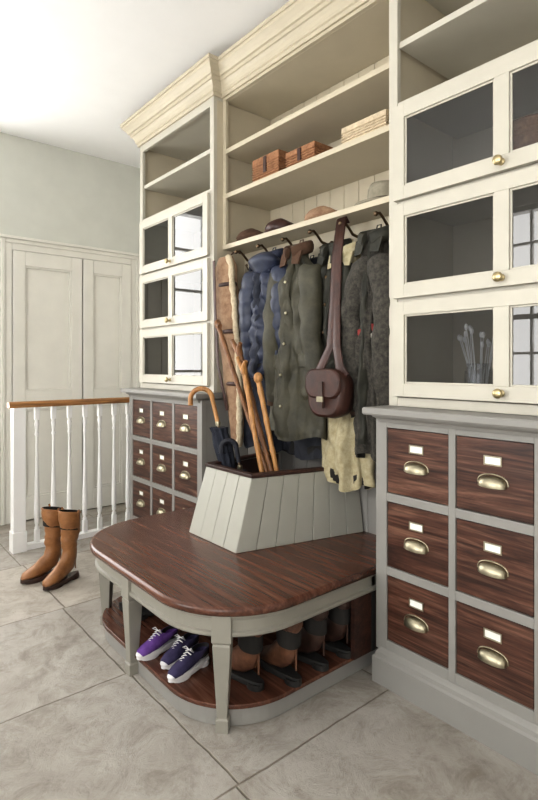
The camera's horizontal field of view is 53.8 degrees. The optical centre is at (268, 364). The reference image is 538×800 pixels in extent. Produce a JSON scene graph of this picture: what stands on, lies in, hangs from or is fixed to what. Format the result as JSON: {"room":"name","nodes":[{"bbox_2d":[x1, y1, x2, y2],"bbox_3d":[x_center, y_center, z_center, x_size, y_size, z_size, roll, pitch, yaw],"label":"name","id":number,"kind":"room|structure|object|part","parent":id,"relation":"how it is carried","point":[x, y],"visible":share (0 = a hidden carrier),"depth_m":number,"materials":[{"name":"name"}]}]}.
{"room":"mudroom","nodes":[
{"label":"mudroom","id":0,"kind":"room"},
{"bbox_2d":[0,132,139,519],"bbox_3d":[-2.723,-0.275,3.524,4.350,2.950,0.200,0,0,-40],"label":"wall","id":1,"kind":"structure","parent":0,"point":[48,192],"depth_m":4.30,"materials":[{"name":"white paint"}]},
{"bbox_2d":[12,250,81,519],"bbox_3d":[-1.744,0.160,4.189,0.526,2.060,0.035,0,0,-40],"label":"door","id":2,"kind":"structure","parent":1,"relation":"in","point":[46,289],"depth_m":4.18,"materials":[{"name":"beige paint"}]},
{"bbox_2d":[0,234,139,525],"bbox_3d":[-1.575,0.112,4.321,1.145,2.177,0.050,0,0,-40],"label":"trim","id":3,"kind":"structure","parent":1,"relation":"attached to","point":[8,243],"depth_m":4.01,"materials":[{"name":"beige paint"}]},
{"bbox_2d":[82,259,130,508],"bbox_3d":[-1.374,0.160,4.498,0.419,2.060,0.035,0,0,-40],"label":"door","id":4,"kind":"structure","parent":1,"relation":"in","point":[106,286],"depth_m":4.49,"materials":[{"name":"beige paint"}]},
{"bbox_2d":[0,0,289,167],"bbox_3d":[-0.684,-1.800,1.090,4.350,0.100,6.550,0,0,-40],"label":"ceiling","id":5,"kind":"structure","parent":0,"point":[72,72],"depth_m":2.99,"materials":[{"name":"white paint"}]},
{"bbox_2d":[120,0,369,147],"bbox_3d":[0.208,-1.643,2.662,0.542,0.215,3.281,0,0,-40],"label":"crown molding","id":6,"kind":"structure","parent":5,"relation":"attached to","point":[296,23],"depth_m":2.84,"materials":[{"name":"beige paint"}]},
{"bbox_2d":[0,503,537,799],"bbox_3d":[-0.684,1.250,1.090,4.350,0.100,6.550,0,0,-40],"label":"floor","id":7,"kind":"structure","parent":0,"point":[74,725],"depth_m":1.70,"materials":[{"name":"tile"}]},
{"bbox_2d":[20,504,63,583],"bbox_3d":[-1.273,1.001,2.982,0.244,0.398,0.131,0,0,-40],"label":"boot","id":8,"kind":"object","parent":7,"relation":"on","point":[43,566],"visible":0.78,"depth_m":2.97,"materials":[{"name":"brown leather"}]},
{"bbox_2d":[42,507,80,590],"bbox_3d":[-1.149,1.001,2.920,0.130,0.398,0.239,0,0,38],"label":"boot","id":9,"kind":"object","parent":7,"relation":"on","point":[69,520],"visible":1,"depth_m":2.92,"materials":[{"name":"brown leather"}]},
{"bbox_2d":[7,397,128,553],"bbox_3d":[-1.310,0.719,3.678,0.925,0.963,0.086,0,0,-40],"label":"balustrade","id":10,"kind":"object","parent":7,"relation":"on","point":[18,543],"visible":0.8,"depth_m":3.50,"materials":[{"name":"white paint"}]},
{"bbox_2d":[120,96,270,519],"bbox_3d":[-0.495,-0.245,3.476,0.574,2.890,0.973,0,0,-40],"label":"storage cabinet","id":11,"kind":"object","parent":7,"relation":"on","point":[181,223],"visible":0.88,"depth_m":3.35,"materials":[{"name":"grey paint"}]},
{"bbox_3d":[-0.853,0.911,3.546,0.053,0.239,0.252,0,0,-40],"label":"drawer","id":12,"kind":"part","parent":11,"relation":"part of","materials":[{"name":"brown wood"}]},
{"bbox_3d":[-0.853,0.634,3.546,0.053,0.239,0.252,0,0,-40],"label":"drawer","id":13,"kind":"part","parent":11,"relation":"part of","materials":[{"name":"brown wood"}]},
{"bbox_3d":[-0.853,0.357,3.546,0.053,0.239,0.252,0,0,-40],"label":"drawer","id":14,"kind":"part","parent":11,"relation":"part of","materials":[{"name":"brown wood"}]},
{"bbox_3d":[-0.671,0.911,3.328,0.053,0.239,0.252,0,0,-40],"label":"drawer","id":15,"kind":"part","parent":11,"relation":"part of","materials":[{"name":"brown wood"}]},
{"bbox_3d":[-0.671,0.634,3.328,0.053,0.239,0.252,0,0,-40],"label":"drawer","id":16,"kind":"part","parent":11,"relation":"part of","materials":[{"name":"brown wood"}]},
{"bbox_3d":[-0.671,0.357,3.328,0.053,0.239,0.252,0,0,-40],"label":"drawer","id":17,"kind":"part","parent":11,"relation":"part of","materials":[{"name":"brown wood"}]},
{"bbox_3d":[-0.489,0.911,3.111,0.053,0.239,0.252,0,0,-40],"label":"drawer","id":18,"kind":"part","parent":11,"relation":"part of","materials":[{"name":"brown wood"}]},
{"bbox_3d":[-0.489,0.634,3.111,0.053,0.239,0.252,0,0,-40],"label":"drawer","id":19,"kind":"part","parent":11,"relation":"part of","materials":[{"name":"brown wood"}]},
{"bbox_3d":[-0.489,0.357,3.111,0.053,0.239,0.252,0,0,-40],"label":"drawer","id":20,"kind":"part","parent":11,"relation":"part of","materials":[{"name":"brown wood"}]},
{"bbox_2d":[90,506,377,733],"bbox_3d":[-0.147,0.990,2.364,1.070,0.420,1.210,0,0,-40],"label":"bench","id":21,"kind":"object","parent":7,"relation":"on","point":[191,583],"visible":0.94,"depth_m":1.97,"materials":[{"name":"brown wood"}]},
{"bbox_3d":[-0.756,1.006,2.468,0.066,0.387,0.066,0,0,5],"label":"leg","id":22,"kind":"part","parent":21,"relation":"part of","materials":[{"name":"grey paint"}]},
{"bbox_3d":[-0.534,1.006,2.070,0.066,0.387,0.066,0,0,-40],"label":"leg","id":23,"kind":"part","parent":21,"relation":"part of","materials":[{"name":"grey paint"}]},
{"bbox_2d":[141,607,154,620],"bbox_3d":[-0.507,1.012,2.406,0.250,0.220,0.099,0,0,-40],"label":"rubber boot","id":24,"kind":"object","parent":21,"relation":"on","point":[145,612],"visible":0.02,"depth_m":2.35,"materials":[{"name":"black rubber"}]},
{"bbox_2d":[136,625,178,660],"bbox_3d":[-0.434,1.075,2.072,0.063,0.094,0.197,0,0,41],"label":"sneaker","id":25,"kind":"object","parent":21,"relation":"on","point":[162,640],"visible":0.96,"depth_m":2.05,"materials":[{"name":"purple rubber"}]},
{"bbox_2d":[160,632,198,669],"bbox_3d":[-0.336,1.075,2.019,0.063,0.094,0.197,0,0,37],"label":"sneaker","id":26,"kind":"object","parent":21,"relation":"on","point":[172,655],"visible":0.78,"depth_m":1.99,"materials":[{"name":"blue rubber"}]},
{"bbox_2d":[167,642,208,682],"bbox_3d":[-0.291,1.075,1.934,0.063,0.094,0.197,0,0,40],"label":"sneaker","id":27,"kind":"object","parent":21,"relation":"on","point":[191,661],"visible":1,"depth_m":1.91,"materials":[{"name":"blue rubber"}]},
{"bbox_3d":[-0.152,1.006,1.747,0.066,0.387,0.066,0,0,5],"label":"leg","id":28,"kind":"part","parent":21,"relation":"part of","materials":[{"name":"grey paint"}]},
{"bbox_3d":[-0.147,0.796,2.364,1.070,0.032,1.210,0,0,-40],"label":"seat","id":29,"kind":"part","parent":21,"relation":"part of","materials":[{"name":"brown wood"}]},
{"bbox_2d":[231,635,263,691],"bbox_3d":[-0.099,0.999,1.906,0.105,0.245,0.229,0,0,-40],"label":"boot","id":30,"kind":"object","parent":21,"relation":"on","point":[245,655],"visible":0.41,"depth_m":1.84,"materials":[{"name":"brown leather"}]},
{"bbox_2d":[189,451,362,552],"bbox_3d":[-0.006,0.624,2.523,0.629,0.310,0.643,0,0,-40],"label":"box","id":31,"kind":"object","parent":21,"relation":"on","point":[237,511],"visible":0.86,"depth_m":2.35,"materials":[{"name":"green paint"}]},
{"bbox_2d":[188,386,234,467],"bbox_3d":[-0.250,0.425,2.636,0.318,0.635,0.106,0,0,31],"label":"umbrella","id":32,"kind":"object","parent":31,"relation":"in","point":[219,433],"visible":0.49,"depth_m":2.61,"materials":[{"name":"fabric"}]},
{"bbox_2d":[219,438,246,470],"bbox_3d":[-0.159,0.547,2.529,0.163,0.389,0.084,0,0,-3],"label":"umbrella","id":33,"kind":"object","parent":31,"relation":"in","point":[233,442],"visible":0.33,"depth_m":2.54,"materials":[{"name":"plastic"}]},
{"bbox_2d":[214,319,267,471],"bbox_3d":[-0.112,0.245,2.632,0.052,0.978,0.588,0,0,-40],"label":"stick","id":34,"kind":"object","parent":31,"relation":"in","point":[217,323],"visible":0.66,"depth_m":2.69,"materials":[{"name":"brown wood"}]},
{"bbox_2d":[236,356,263,471],"bbox_3d":[-0.072,0.345,2.463,0.041,0.775,0.278,0,0,-40],"label":"stick","id":35,"kind":"object","parent":31,"relation":"in","point":[242,366],"visible":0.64,"depth_m":2.48,"materials":[{"name":"wood"}]},
{"bbox_2d":[230,339,273,471],"bbox_3d":[-0.058,0.301,2.517,0.046,0.865,0.405,0,0,-42],"label":"stick","id":36,"kind":"object","parent":31,"relation":"in","point":[237,348],"visible":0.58,"depth_m":2.50,"materials":[{"name":"brown wood"}]},
{"bbox_2d":[254,372,278,470],"bbox_3d":[0.007,0.383,2.435,0.185,0.698,0.044,0,0,35],"label":"stick","id":37,"kind":"object","parent":31,"relation":"in","point":[258,377],"visible":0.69,"depth_m":2.44,"materials":[{"name":"wood"}]},
{"bbox_2d":[260,621,302,687],"bbox_3d":[0.035,0.999,1.933,0.104,0.245,0.230,0,0,-40],"label":"boot","id":38,"kind":"object","parent":21,"relation":"on","point":[276,658],"visible":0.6,"depth_m":1.87,"materials":[{"name":"brown leather"}]},
{"bbox_2d":[297,610,328,671],"bbox_3d":[0.138,0.999,2.026,0.103,0.245,0.229,0,0,-40],"label":"boot","id":39,"kind":"object","parent":21,"relation":"on","point":[314,629],"visible":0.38,"depth_m":1.96,"materials":[{"name":"black leather"}]},
{"bbox_2d":[321,601,350,658],"bbox_3d":[0.239,0.999,2.111,0.101,0.245,0.229,0,0,-40],"label":"boot","id":40,"kind":"object","parent":21,"relation":"on","point":[338,619],"visible":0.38,"depth_m":2.04,"materials":[{"name":"black leather"}]},
{"bbox_2d":[223,0,388,534],"bbox_3d":[0.270,-0.245,2.714,0.381,2.890,1.223,0,0,-40],"label":"shelving","id":41,"kind":"object","parent":7,"relation":"on","point":[338,79],"depth_m":2.69,"materials":[{"name":"beige paint"}]},
{"bbox_2d":[234,250,248,269],"bbox_3d":[-0.130,-0.594,3.022,0.165,0.107,0.036,0,0,-40],"label":"coat hook","id":42,"kind":"object","parent":41,"relation":"attached to","point":[235,251],"visible":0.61,"depth_m":3.00,"materials":[{"name":"brown metal"}]},
{"bbox_2d":[212,252,244,446],"bbox_3d":[-0.208,-0.100,2.948,0.223,1.087,0.136,0,0,34],"label":"coat","id":43,"kind":"object","parent":42,"relation":"hanging from","point":[225,275],"visible":0.74,"depth_m":2.90,"materials":[{"name":"beige fabric"}]},
{"bbox_3d":[-0.090,-0.732,3.022,0.205,0.080,0.200,0,0,-40],"label":"flat cap","id":44,"kind":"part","parent":41,"relation":"part of","materials":[{"name":"brown fabric"}]},
{"bbox_2d":[256,244,267,251],"bbox_3d":[-0.004,-0.594,2.871,0.165,0.107,0.036,0,0,-40],"label":"coat hook","id":45,"kind":"object","parent":41,"relation":"attached to","point":[257,245],"visible":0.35,"depth_m":2.84,"materials":[{"name":"brown metal"}]},
{"bbox_2d":[239,267,282,451],"bbox_3d":[-0.043,-0.063,2.889,0.196,1.048,0.376,0,0,-40],"label":"coat","id":46,"kind":"object","parent":45,"relation":"hanging from","point":[248,441],"visible":0.08,"depth_m":2.83,"materials":[{"name":"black fabric"}]},
{"bbox_2d":[252,149,287,181],"bbox_3d":[0.050,-1.046,2.866,0.196,0.130,0.223,0,0,-40],"label":"wicker box","id":47,"kind":"object","parent":41,"relation":"on","point":[273,162],"visible":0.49,"depth_m":2.78,"materials":[{"name":"brown wicker"}]},
{"bbox_3d":[0.070,-0.732,2.815,0.205,0.080,0.180,0,0,-40],"label":"flat cap","id":48,"kind":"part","parent":41,"relation":"part of","materials":[{"name":"brown fabric"}]},
{"bbox_2d":[280,237,292,244],"bbox_3d":[0.123,-0.594,2.720,0.165,0.107,0.036,0,0,-40],"label":"coat hook","id":49,"kind":"object","parent":41,"relation":"attached to","point":[282,239],"visible":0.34,"depth_m":2.69,"materials":[{"name":"brown metal"}]},
{"bbox_2d":[238,247,287,377],"bbox_3d":[0.006,-0.270,2.720,0.392,0.673,0.241,0,0,44],"label":"puffer jacket","id":50,"kind":"object","parent":49,"relation":"hanging from","point":[253,291],"visible":0.56,"depth_m":2.66,"materials":[{"name":"fabric"}]},
{"bbox_2d":[282,255,321,459],"bbox_3d":[0.181,-0.040,2.673,0.172,1.033,0.429,0,0,-40],"label":"coat","id":51,"kind":"object","parent":49,"relation":"hanging from","point":[308,448],"visible":0.08,"depth_m":2.64,"materials":[{"name":"fabric"}]},
{"bbox_2d":[285,141,332,167],"bbox_3d":[0.217,-1.029,2.674,0.186,0.095,0.213,0,0,-40],"label":"wicker box","id":52,"kind":"object","parent":41,"relation":"on","point":[313,148],"visible":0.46,"depth_m":2.59,"materials":[{"name":"brown wicker"}]},
{"bbox_3d":[0.253,-0.582,2.700,0.030,0.164,1.223,0,0,-40],"label":"peg rail","id":53,"kind":"part","parent":41,"relation":"part of","materials":[{"name":"beige paint"}]},
{"bbox_3d":[0.268,-0.729,2.578,0.205,0.073,0.200,0,0,-40],"label":"flat cap","id":54,"kind":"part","parent":41,"relation":"part of","materials":[{"name":"brown fabric"}]},
{"bbox_2d":[308,230,332,248],"bbox_3d":[0.249,-0.594,2.569,0.165,0.107,0.036,0,0,-40],"label":"coat hook","id":55,"kind":"object","parent":41,"relation":"attached to","point":[309,231],"visible":0.48,"depth_m":2.56,"materials":[{"name":"brown metal"}]},
{"bbox_2d":[262,239,326,440],"bbox_3d":[0.141,-0.125,2.540,0.257,0.962,0.425,0,0,-40],"label":"jacket","id":56,"kind":"object","parent":55,"relation":"hanging from","point":[300,290],"visible":0.76,"depth_m":2.47,"materials":[{"name":"green fabric"}]},
{"bbox_2d":[338,221,357,237],"bbox_3d":[0.376,-0.594,2.418,0.165,0.107,0.036,0,0,-40],"label":"coat hook","id":57,"kind":"object","parent":41,"relation":"attached to","point":[340,222],"visible":0.47,"depth_m":2.41,"materials":[{"name":"brown metal"}]},
{"bbox_2d":[305,216,352,417],"bbox_3d":[0.296,-0.218,2.283,0.223,0.886,0.208,0,0,-40],"label":"bag","id":58,"kind":"object","parent":57,"relation":"hanging from","point":[329,391],"visible":1,"depth_m":2.25,"materials":[{"name":"brown leather"}]},
{"bbox_2d":[317,238,354,417],"bbox_3d":[0.310,-0.170,2.431,0.209,0.833,0.376,0,0,-40],"label":"jacket","id":59,"kind":"object","parent":57,"relation":"hanging from","point":[326,250],"visible":0.16,"depth_m":2.38,"materials":[{"name":"black fabric"}]},
{"bbox_2d":[321,239,374,491],"bbox_3d":[0.356,-0.008,2.361,0.169,1.118,0.288,0,0,-40],"label":"jacket","id":60,"kind":"object","parent":57,"relation":"hanging from","point":[341,465],"visible":0.24,"depth_m":2.31,"materials":[{"name":"beige fabric"}]},
{"bbox_2d":[341,109,388,143],"bbox_3d":[0.478,-1.024,2.357,0.193,0.085,0.253,0,0,-40],"label":"wicker box","id":61,"kind":"object","parent":41,"relation":"on","point":[380,119],"visible":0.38,"depth_m":2.29,"materials":[{"name":"beige wicker"}]},
{"bbox_2d":[354,180,388,205],"bbox_3d":[0.509,-0.745,2.344,0.270,0.105,0.270,0,0,-40],"label":"felt hat","id":62,"kind":"object","parent":41,"relation":"on","point":[378,189],"visible":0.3,"depth_m":2.28,"materials":[{"name":"beige fabric"}]},
{"bbox_2d":[373,211,388,224],"bbox_3d":[0.502,-0.594,2.267,0.165,0.107,0.036,0,0,-40],"label":"coat hook","id":63,"kind":"object","parent":41,"relation":"attached to","point":[375,213],"visible":0.3,"depth_m":2.24,"materials":[{"name":"brown metal"}]},
{"bbox_2d":[341,224,389,461],"bbox_3d":[0.455,-0.100,2.240,0.227,0.992,0.300,0,0,-40],"label":"jacket","id":64,"kind":"object","parent":63,"relation":"hanging from","point":[365,304],"visible":0.8,"depth_m":2.19,"materials":[{"name":"grey fabric"}]},
{"bbox_2d":[362,0,537,775],"bbox_3d":[0.886,-0.245,1.828,0.574,2.890,0.973,0,0,-40],"label":"storage cabinet","id":65,"kind":"object","parent":7,"relation":"on","point":[457,460],"visible":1,"depth_m":1.86,"materials":[{"name":"grey paint"}]},
{"bbox_3d":[0.527,0.911,1.898,0.053,0.239,0.252,0,0,-40],"label":"drawer","id":66,"kind":"part","parent":65,"relation":"part of","materials":[{"name":"brown wood"}]},
{"bbox_3d":[0.527,0.634,1.898,0.053,0.239,0.252,0,0,-40],"label":"drawer","id":67,"kind":"part","parent":65,"relation":"part of","materials":[{"name":"brown wood"}]},
{"bbox_3d":[0.527,0.357,1.898,0.053,0.239,0.252,0,0,-40],"label":"drawer","id":68,"kind":"part","parent":65,"relation":"part of","materials":[{"name":"brown wood"}]},
{"bbox_2d":[457,324,492,383],"bbox_3d":[0.762,-0.014,1.924,0.126,0.277,0.148,0,0,8],"label":"jar","id":69,"kind":"object","parent":65,"relation":"in","point":[460,338],"visible":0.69,"depth_m":1.92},
{"bbox_3d":[0.709,0.911,1.680,0.053,0.239,0.252,0,0,-40],"label":"drawer","id":70,"kind":"part","parent":65,"relation":"part of","materials":[{"name":"brown wood"}]},
{"bbox_3d":[0.709,0.634,1.680,0.053,0.239,0.252,0,0,-40],"label":"drawer","id":71,"kind":"part","parent":65,"relation":"part of","materials":[{"name":"brown wood"}]},
{"bbox_3d":[0.709,0.357,1.680,0.053,0.239,0.252,0,0,-40],"label":"drawer","id":72,"kind":"part","parent":65,"relation":"part of","materials":[{"name":"brown wood"}]},
{"bbox_2d":[498,113,537,173],"bbox_3d":[0.927,-0.720,1.821,0.290,0.175,0.290,0,0,-40],"label":"wicker basket","id":73,"kind":"object","parent":65,"relation":"in","point":[525,129],"visible":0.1,"depth_m":1.72,"materials":[{"name":"brown wicker"}]}
]}

